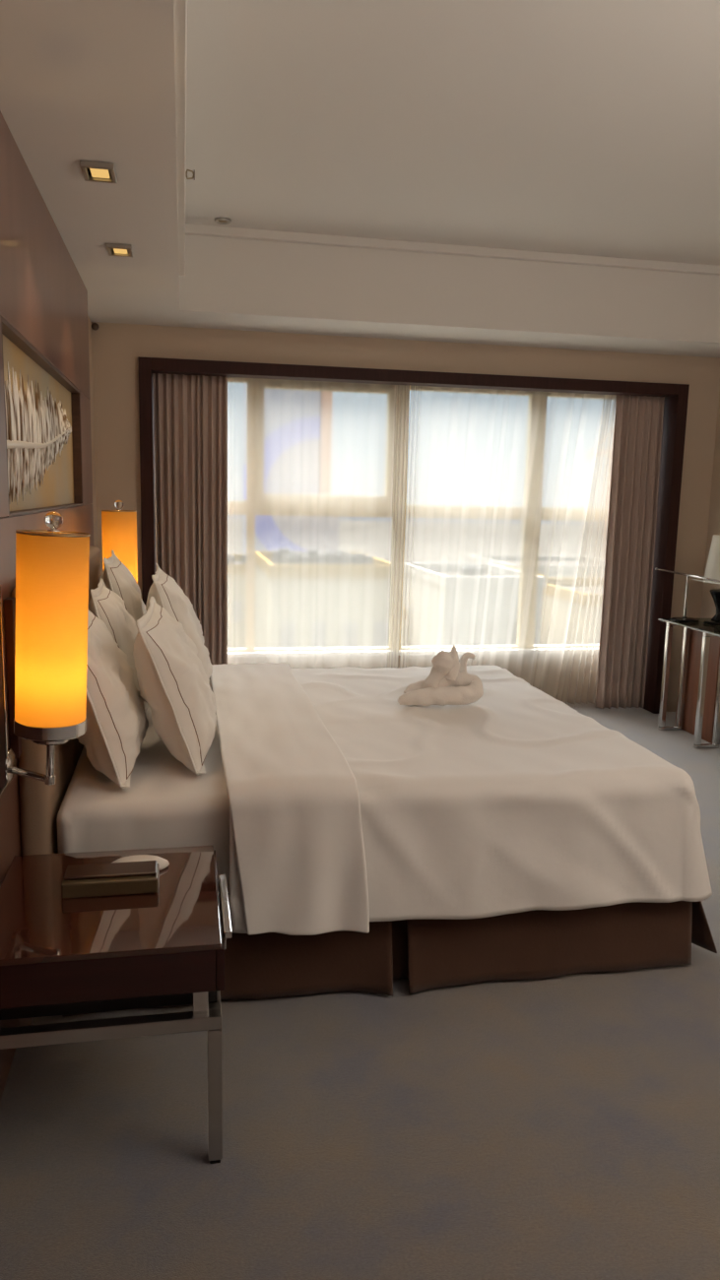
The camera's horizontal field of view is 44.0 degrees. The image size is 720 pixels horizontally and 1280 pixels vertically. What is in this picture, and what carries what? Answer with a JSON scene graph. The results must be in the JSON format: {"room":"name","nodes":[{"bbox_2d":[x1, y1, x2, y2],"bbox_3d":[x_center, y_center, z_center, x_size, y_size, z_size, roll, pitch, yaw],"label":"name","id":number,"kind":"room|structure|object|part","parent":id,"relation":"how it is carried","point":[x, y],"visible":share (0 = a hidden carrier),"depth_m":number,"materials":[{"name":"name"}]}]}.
{"room":"hotel room","nodes":[
{"label":"hotel room","id":0,"kind":"room"},
{"bbox_2d":[87,316,97,547],"bbox_3d":[-0.923,-0.057,1.823,0.100,2.379,7.300,-1,10,-11],"label":"wall","id":1,"kind":"structure","parent":0,"point":[94,503],"depth_m":5.08,"materials":[{"name":"beige paint"}]},
{"bbox_2d":[0,316,8,517],"bbox_3d":[-0.541,-0.232,0.293,0.062,0.495,4.051,-1,10,-11],"label":"trim","id":2,"kind":"structure","parent":1,"relation":"attached to","point":[4,501],"depth_m":2.23,"materials":[{"name":"brown wood"}]},
{"bbox_2d":[0,583,9,798],"bbox_3d":[-0.824,0.145,1.947,0.014,0.495,0.436,-1,10,-11],"label":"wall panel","id":3,"kind":"object","parent":1,"relation":"attached to","point":[4,783],"visible":1,"depth_m":2.14,"materials":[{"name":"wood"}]},
{"bbox_3d":[-0.825,0.146,1.941,0.010,0.475,0.425,-1,10,-11],"label":"plate","id":4,"kind":"part","parent":3,"relation":"part of","materials":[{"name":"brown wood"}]},
{"bbox_2d":[3,597,21,758],"bbox_3d":[-0.883,0.098,2.270,0.022,0.410,0.050,-1,10,-11],"label":"wall block","id":5,"kind":"object","parent":1,"relation":"attached to","point":[9,603],"visible":0.77,"depth_m":2.24,"materials":[{"name":"brown wood"}]},
{"bbox_2d":[0,315,82,516],"bbox_3d":[-1.093,-0.708,3.108,0.048,0.498,1.763,-1,10,-11],"label":"artwork","id":6,"kind":"object","parent":1,"relation":"attached to","point":[42,407],"visible":0.97,"depth_m":2.95,"materials":[{"name":"brown wood"}]},
{"bbox_2d":[0,111,90,399],"bbox_3d":[-0.741,-0.910,1.278,0.062,0.509,6.255,-1,10,-11],"label":"wall panel","id":7,"kind":"object","parent":1,"relation":"attached to","point":[43,294],"depth_m":2.79,"materials":[{"name":"brown wood"}]},
{"bbox_2d":[0,504,93,1101],"bbox_3d":[-0.773,0.510,1.511,0.062,1.368,6.255,-1,10,-11],"label":"trim","id":8,"kind":"structure","parent":1,"relation":"attached to","point":[80,519],"depth_m":2.30,"materials":[{"name":"brown wood"}]},
{"bbox_2d":[5,511,90,785],"bbox_3d":[-0.762,0.034,2.125,0.246,0.677,0.171,2,9,1],"label":"wall lamp","id":9,"kind":"object","parent":1,"relation":"attached to","point":[52,564],"visible":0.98,"depth_m":2.06,"materials":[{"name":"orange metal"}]},
{"bbox_3d":[-0.871,0.313,2.216,0.019,0.092,0.092,2,9,-12],"label":"wall plate","id":10,"kind":"part","parent":9,"relation":"part of","materials":[{"name":"silver metal"}]},
{"bbox_3d":[-0.801,0.293,2.185,0.131,0.114,0.025,5,10,24],"label":"arm","id":11,"kind":"part","parent":9,"relation":"part of","materials":[{"name":"silver metal"}]},
{"bbox_3d":[-0.730,-0.029,2.113,0.162,0.450,0.162,2,9,-12],"label":"lamp shade","id":12,"kind":"part","parent":9,"relation":"part of","materials":[{"name":"orange fabric"}]},
{"bbox_2d":[10,546,100,855],"bbox_3d":[-1.038,0.302,3.212,0.078,1.175,1.713,-1,10,-11],"label":"headboard","id":13,"kind":"object","parent":1,"relation":"attached to","point":[40,802],"visible":0.06,"depth_m":2.40,"materials":[{"name":"beige fabric"}]},
{"bbox_2d":[79,391,92,505],"bbox_3d":[-1.311,-0.888,4.174,0.062,0.495,0.438,-1,10,-11],"label":"trim","id":14,"kind":"structure","parent":1,"relation":"attached to","point":[86,435],"depth_m":4.16,"materials":[{"name":"brown wood"}]},
{"bbox_2d":[91,322,99,330],"bbox_3d":[-1.505,-1.782,5.065,0.042,0.042,0.035,-1,10,-11],"label":"wall sensor","id":15,"kind":"object","parent":1,"relation":"attached to","point":[95,326],"visible":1,"depth_m":5.05,"materials":[{"name":"brown"}]},
{"bbox_2d":[100,500,137,583],"bbox_3d":[-1.179,-0.328,4.278,0.223,0.683,0.166,-1,10,-11],"label":"wall lamp","id":16,"kind":"object","parent":1,"relation":"attached to","point":[118,526],"visible":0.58,"depth_m":4.20,"materials":[{"name":"orange fabric"}]},
{"bbox_2d":[0,0,719,357],"bbox_3d":[1.110,-1.507,1.980,4.177,0.521,7.300,-1,10,-11],"label":"ceiling","id":17,"kind":"structure","parent":0,"point":[580,127],"depth_m":3.40,"materials":[{"name":"white paint"}]},
{"bbox_2d":[79,160,117,184],"bbox_3d":[-0.772,-1.386,2.640,0.094,0.016,0.132,-1,10,-11],"label":"recessed light","id":18,"kind":"object","parent":17,"relation":"in","point":[104,172],"visible":1,"depth_m":2.63,"materials":[{"name":"silver metal"}]},
{"bbox_3d":[-0.771,-1.386,2.641,0.051,0.006,0.080,-1,10,-11],"label":"bulb","id":19,"kind":"part","parent":18,"relation":"part of","materials":[{"name":"yellow glass"}]},
{"bbox_2d":[106,243,132,256],"bbox_3d":[-0.943,-1.531,3.502,0.094,0.016,0.132,-1,10,-11],"label":"recessed light","id":20,"kind":"object","parent":17,"relation":"in","point":[121,250],"visible":1,"depth_m":3.49,"materials":[{"name":"silver metal"}]},
{"bbox_3d":[-0.942,-1.532,3.502,0.051,0.006,0.080,-1,10,-11],"label":"bulb","id":21,"kind":"part","parent":20,"relation":"part of","materials":[{"name":"yellow glass"}]},
{"bbox_2d":[173,0,187,275],"bbox_3d":[-0.231,-1.161,1.127,0.028,0.044,5.850,-1,10,-11],"label":"trim","id":22,"kind":"structure","parent":17,"relation":"attached to","point":[179,6],"depth_m":2.24,"materials":[{"name":"white paint"}]},
{"bbox_2d":[185,169,194,180],"bbox_3d":[-0.600,-1.606,3.071,0.059,0.048,0.048,-1,10,-11],"label":"sprinkler","id":23,"kind":"object","parent":17,"relation":"attached to","point":[193,173],"visible":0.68,"depth_m":3.07,"materials":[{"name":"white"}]},
{"bbox_2d":[214,217,231,224],"bbox_3d":[-0.693,-2.119,4.506,0.084,0.014,0.084,-1,10,-11],"label":"recessed light","id":24,"kind":"object","parent":17,"relation":"in","point":[222,221],"visible":1,"depth_m":4.49,"materials":[{"name":"silver metal"}]},
{"bbox_2d":[185,223,719,275],"bbox_3d":[0.774,-2.140,4.934,3.484,0.045,0.043,-1,10,-11],"label":"trim","id":25,"kind":"structure","parent":17,"relation":"attached to","point":[190,228],"depth_m":4.85,"materials":[{"name":"white paint"}]},
{"bbox_2d":[0,701,719,1279],"bbox_3d":[1.016,1.118,2.587,4.177,0.100,7.650,-1,10,-11],"label":"floor","id":26,"kind":"structure","parent":0,"point":[566,1126],"depth_m":2.04,"materials":[{"name":"carpet"}]},
{"bbox_2d":[0,845,232,1163],"bbox_3d":[-0.580,0.846,2.114,0.526,0.518,0.533,-1,10,-11],"label":"nightstand","id":27,"kind":"object","parent":26,"relation":"on","point":[59,956],"visible":1,"depth_m":1.89,"materials":[{"name":"paint"}]},
{"bbox_3d":[-0.874,0.900,2.325,0.030,0.311,0.030,-1,10,-11],"label":"leg","id":28,"kind":"part","parent":27,"relation":"part of","materials":[{"name":"silver metal"}]},
{"bbox_3d":[-0.593,0.653,2.080,0.490,0.094,0.531,-1,10,-11],"label":"drawer","id":29,"kind":"part","parent":27,"relation":"part of","materials":[{"name":"brown wood"}]},
{"bbox_2d":[61,860,159,898],"bbox_3d":[-0.587,0.565,2.106,0.217,0.044,0.093,-1,10,-11],"label":"box","id":30,"kind":"object","parent":27,"relation":"on","point":[130,877],"visible":1,"depth_m":2.08,"materials":[{"name":"brown wood"}]},
{"bbox_3d":[-0.588,0.545,2.111,0.209,0.008,0.073,-1,10,-11],"label":"lid","id":31,"kind":"part","parent":30,"relation":"part of","materials":[{"name":"brown wood"}]},
{"bbox_3d":[-0.590,0.770,2.099,0.502,0.030,0.533,-1,10,-11],"label":"rail frame","id":32,"kind":"part","parent":27,"relation":"part of","materials":[{"name":"silver metal"}]},
{"bbox_2d":[112,854,169,870],"bbox_3d":[-0.552,0.554,2.222,0.150,0.027,0.084,-1,10,-11],"label":"pad","id":33,"kind":"object","parent":27,"relation":"on","point":[162,863],"visible":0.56,"depth_m":2.22,"materials":[{"name":"white paper"}]},
{"bbox_3d":[-0.314,0.978,1.929,0.030,0.311,0.030,-1,10,-11],"label":"leg","id":34,"kind":"part","parent":27,"relation":"part of","materials":[{"name":"silver metal"}]},
{"bbox_3d":[-0.344,0.651,2.129,0.018,0.094,0.531,-1,10,-11],"label":"drawer","id":35,"kind":"part","parent":27,"relation":"part of","materials":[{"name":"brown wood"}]},
{"bbox_3d":[-0.311,0.620,2.054,0.018,0.040,0.298,-1,10,-11],"label":"handle","id":36,"kind":"part","parent":27,"relation":"part of","materials":[{"name":"silver metal"}]},
{"bbox_2d":[56,679,716,1016],"bbox_3d":[0.006,0.598,3.431,2.034,0.591,1.818,-1,10,-11],"label":"bed","id":37,"kind":"object","parent":26,"relation":"on","point":[165,803],"visible":0.21,"depth_m":2.62,"materials":[{"name":"brown"}]},
{"bbox_2d":[76,610,148,788],"bbox_3d":[-0.782,0.150,2.748,0.245,0.468,0.596,1,9,-4],"label":"pillow","id":38,"kind":"object","parent":37,"relation":"on","point":[117,723],"visible":0.77,"depth_m":2.56,"materials":[{"name":"white fabric"}]},
{"bbox_2d":[88,577,148,711],"bbox_3d":[-0.880,0.044,3.269,0.247,0.505,0.481,1,9,-3],"label":"pillow","id":39,"kind":"object","parent":37,"relation":"on","point":[105,605],"visible":0.35,"depth_m":3.13,"materials":[{"name":"white fabric"}]},
{"bbox_2d":[100,549,146,632],"bbox_3d":[-0.974,-0.077,3.772,0.237,0.576,0.546,-1,10,-11],"label":"pillow","id":40,"kind":"object","parent":37,"relation":"on","point":[116,577],"visible":0.4,"depth_m":3.59,"materials":[{"name":"white fabric"}]},
{"bbox_3d":[-0.071,0.448,3.413,1.870,0.294,1.700,-1,10,-11],"label":"mattress","id":41,"kind":"part","parent":37,"relation":"part of","materials":[{"name":"white fabric"}]},
{"bbox_2d":[132,596,216,775],"bbox_3d":[-0.602,0.124,2.931,0.276,0.468,0.694,1,9,-4],"label":"pillow","id":42,"kind":"object","parent":37,"relation":"on","point":[173,681],"visible":1,"depth_m":2.68,"materials":[{"name":"white fabric"}]},
{"bbox_2d":[145,563,212,678],"bbox_3d":[-0.743,-0.031,3.671,0.262,0.528,0.664,-1,10,-11],"label":"pillow","id":43,"kind":"object","parent":37,"relation":"on","point":[166,593],"visible":0.47,"depth_m":3.47,"materials":[{"name":"white fabric"}]},
{"bbox_2d":[208,662,711,935],"bbox_3d":[0.200,0.443,3.461,1.510,0.423,1.987,-1,10,-11],"label":"duvet","id":44,"kind":"object","parent":37,"relation":"on","point":[352,806],"visible":0.97,"depth_m":2.63,"materials":[{"name":"white fabric"}]},
{"bbox_2d":[397,644,483,705],"bbox_3d":[0.310,0.135,3.464,0.343,0.223,0.160,-1,10,-11],"label":"folded towel","id":45,"kind":"object","parent":44,"relation":"on","point":[448,682],"visible":1,"depth_m":3.44,"materials":[{"name":"white fabric"}]},
{"bbox_2d":[657,621,719,748],"bbox_3d":[2.235,0.298,5.234,0.510,0.712,1.075,-1,10,-11],"label":"desk","id":46,"kind":"object","parent":26,"relation":"on","point":[697,743],"visible":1,"depth_m":5.58,"materials":[{"name":"silver metal"}]},
{"bbox_3d":[1.933,0.232,5.636,0.032,0.654,0.032,-1,10,-11],"label":"leg","id":47,"kind":"part","parent":46,"relation":"part of","materials":[{"name":"silver metal"}]},
{"bbox_3d":[2.054,0.231,5.660,0.032,0.654,0.032,-1,10,-11],"label":"leg","id":48,"kind":"part","parent":46,"relation":"part of","materials":[{"name":"silver metal"}]},
{"bbox_2d":[654,567,719,622],"bbox_3d":[2.027,-0.262,5.484,0.175,0.302,0.850,-1,10,-11],"label":"reading lamp","id":49,"kind":"object","parent":46,"relation":"on","point":[684,618],"visible":1,"depth_m":5.50,"materials":[{"name":"silver metal"}]},
{"bbox_3d":[2.021,-0.269,5.517,0.014,0.258,0.008,-1,10,-11],"label":"stem","id":50,"kind":"part","parent":49,"relation":"part of","materials":[{"name":"silver metal"}]},
{"bbox_3d":[2.011,0.299,5.244,0.032,0.654,0.032,-1,10,-11],"label":"leg","id":51,"kind":"part","parent":46,"relation":"part of","materials":[{"name":"silver metal"}]},
{"bbox_2d":[703,534,719,621],"bbox_3d":[2.258,-0.383,5.550,0.227,0.530,0.227,-1,10,-11],"label":"table lamp","id":52,"kind":"object","parent":46,"relation":"on","point":[712,570],"visible":0.94,"depth_m":5.50,"materials":[{"name":"white fabric"}]},
{"bbox_3d":[2.260,-0.501,5.531,0.227,0.290,0.227,-1,10,-11],"label":"lamp shade","id":53,"kind":"part","parent":52,"relation":"part of","materials":[{"name":"white fabric"}]},
{"bbox_2d":[703,620,719,625],"bbox_3d":[2.162,-0.101,5.403,0.044,0.016,0.150,-6,12,-39],"label":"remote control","id":54,"kind":"object","parent":46,"relation":"on","point":[705,621],"visible":1,"depth_m":5.41,"materials":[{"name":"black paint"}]},
{"bbox_3d":[2.131,0.297,5.268,0.032,0.654,0.032,-1,10,-11],"label":"leg","id":55,"kind":"part","parent":46,"relation":"part of","materials":[{"name":"silver metal"}]},
{"bbox_2d":[674,626,719,743],"bbox_3d":[2.262,0.268,5.583,0.336,0.660,0.410,-1,10,-11],"label":"base cabinet","id":56,"kind":"object","parent":26,"relation":"on","point":[695,641],"visible":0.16,"depth_m":5.53,"materials":[{"name":"brown wood"}]},
{"bbox_2d":[91,321,719,711],"bbox_3d":[0.356,-0.691,5.854,3.977,2.379,0.420,-1,10,-11],"label":"wall","id":57,"kind":"structure","parent":0,"point":[117,349],"depth_m":5.43,"materials":[{"name":"beige paint"}]},
{"bbox_2d":[153,373,227,664],"bbox_3d":[-1.033,-0.556,5.484,0.436,2.140,0.085,-1,10,-11],"label":"curtain","id":58,"kind":"object","parent":57,"relation":"hanging from","point":[190,412],"visible":0.76,"depth_m":5.42,"materials":[{"name":"fabric"}]},
{"bbox_2d":[154,377,614,657],"bbox_3d":[0.334,-0.791,5.993,3.329,1.800,0.130,-1,10,-11],"label":"window","id":59,"kind":"structure","parent":57,"relation":"in","point":[257,502],"depth_m":5.95,"materials":[{"name":"beige metal"}]},
{"bbox_3d":[-0.219,-1.274,5.819,0.930,0.745,0.078,-1,10,-11],"label":"opening sash","id":60,"kind":"part","parent":59,"relation":"part of","materials":[{"name":"glass"}]},
{"bbox_3d":[0.320,0.087,6.104,3.329,0.030,0.062,-1,10,-11],"label":"sill","id":61,"kind":"part","parent":59,"relation":"part of","materials":[{"name":"white"}]},
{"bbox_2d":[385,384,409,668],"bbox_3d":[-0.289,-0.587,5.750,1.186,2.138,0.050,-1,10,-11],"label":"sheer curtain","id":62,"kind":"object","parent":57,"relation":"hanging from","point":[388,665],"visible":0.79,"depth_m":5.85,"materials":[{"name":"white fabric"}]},
{"bbox_2d":[227,652,598,702],"bbox_3d":[0.303,0.271,6.203,3.433,0.365,0.080,-1,10,-11],"label":"sill","id":63,"kind":"structure","parent":57,"relation":"attached to","point":[522,666],"depth_m":6.31,"materials":[{"name":"beige paint"}]},
{"bbox_2d":[138,356,689,713],"bbox_3d":[0.370,-0.592,5.820,3.473,2.195,0.405,-1,10,-11],"label":"trim","id":64,"kind":"structure","parent":57,"relation":"attached to","point":[675,396],"depth_m":5.57,"materials":[{"name":"brown wood"}]},
{"bbox_2d":[399,385,616,703],"bbox_3d":[1.040,-0.603,6.031,1.539,2.138,0.081,-1,10,-11],"label":"sheer curtain","id":65,"kind":"object","parent":57,"relation":"hanging from","point":[614,399],"visible":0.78,"depth_m":6.12,"materials":[{"name":"white fabric"}]},
{"bbox_2d":[595,394,664,708],"bbox_3d":[1.831,-0.584,6.050,0.347,2.140,0.084,-1,10,-11],"label":"curtain","id":66,"kind":"object","parent":57,"relation":"hanging from","point":[638,420],"visible":0.99,"depth_m":6.04,"materials":[{"name":"fabric"}]},
{"bbox_2d":[699,388,719,626],"bbox_3d":[3.082,-0.303,2.575,0.100,2.800,7.300,-1,10,-11],"label":"wall","id":67,"kind":"structure","parent":0,"point":[708,608],"depth_m":5.95,"materials":[{"name":"beige paint"}]},
{"label":"outside","id":68,"kind":"structure","parent":0,"visible":0},
{"bbox_2d":[227,514,604,524],"bbox_3d":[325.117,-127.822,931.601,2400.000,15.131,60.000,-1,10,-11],"label":"shore","id":69,"kind":"structure","parent":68,"point":[228,516],"depth_m":859.99,"materials":[{"name":"grey sand"}]},
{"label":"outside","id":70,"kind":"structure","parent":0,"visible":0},
{"bbox_2d":[155,518,604,562],"bbox_3d":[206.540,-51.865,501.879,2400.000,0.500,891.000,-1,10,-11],"label":"ground","id":71,"kind":"structure","parent":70,"point":[430,542],"depth_m":521.29,"materials":[{"name":"white"}]},
{"bbox_2d":[227,554,255,647],"bbox_3d":[-10.971,-0.403,101.096,13.800,18.380,16.300,-1,10,-11],"label":"apartment block","id":72,"kind":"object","parent":71,"relation":"on","point":[236,563],"visible":0.11,"depth_m":92.07,"materials":[{"name":"beige"}]},
{"bbox_2d":[243,383,339,554],"bbox_3d":[-12.518,-30.833,151.448,15.200,62.000,20.000,-1,10,-11],"label":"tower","id":73,"kind":"structure","parent":71,"relation":"on","point":[297,423],"depth_m":146.82,"materials":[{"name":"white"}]},
{"bbox_2d":[255,548,390,647],"bbox_3d":[-3.276,3.419,71.233,9.300,20.880,14.300,-1,10,-11],"label":"building","id":74,"kind":"structure","parent":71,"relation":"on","point":[311,598],"depth_m":63.44,"materials":[{"name":"beige"}]},
{"bbox_2d":[404,563,546,645],"bbox_3d":[9.643,2.709,81.943,8.800,19.380,14.300,-1,10,-11],"label":"building","id":75,"kind":"structure","parent":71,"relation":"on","point":[448,604],"depth_m":74.44,"materials":[{"name":"beige"}]},
{"bbox_2d":[503,566,546,576],"bbox_3d":[13.626,-1.239,117.201,16.300,15.900,14.300,-1,10,-11],"label":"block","id":76,"kind":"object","parent":71,"relation":"on","point":[503,566],"visible":0.04,"depth_m":119.63,"materials":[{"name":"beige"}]},
{"bbox_2d":[468,555,605,577],"bbox_3d":[29.603,-4.539,139.447,20.300,15.900,20.300,-1,10,-11],"label":"building","id":77,"kind":"structure","parent":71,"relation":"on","point":[564,566],"depth_m":139.21,"materials":[{"name":"beige"}]},
{"bbox_2d":[539,577,603,644],"bbox_3d":[21.678,3.984,80.412,10.800,17.900,14.300,-1,10,-11],"label":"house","id":78,"kind":"structure","parent":71,"relation":"on","point":[564,587],"depth_m":76.00,"materials":[{"name":"beige"}]},
{"bbox_2d":[585,428,613,559],"bbox_3d":[93.503,-50.220,320.076,28.311,50.233,2.000,-1,10,-11],"label":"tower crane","id":79,"kind":"object","parent":71,"relation":"on","point":[588,455],"visible":0.18,"depth_m":316.80,"materials":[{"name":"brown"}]},
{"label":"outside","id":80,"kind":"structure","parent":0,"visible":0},
{"bbox_2d":[227,498,603,508],"bbox_3d":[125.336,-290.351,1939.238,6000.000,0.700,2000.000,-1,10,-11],"label":"sea","id":81,"kind":"structure","parent":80,"point":[236,499],"depth_m":2649.59,"materials":[{"name":"grey"}]},
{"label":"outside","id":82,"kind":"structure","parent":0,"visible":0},
{"bbox_2d":[387,561,469,563],"bbox_3d":[49.085,-17.206,267.761,320.000,0.100,155.000,-1,10,-11],"label":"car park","id":83,"kind":"structure","parent":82,"point":[388,561],"depth_m":338.71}
]}

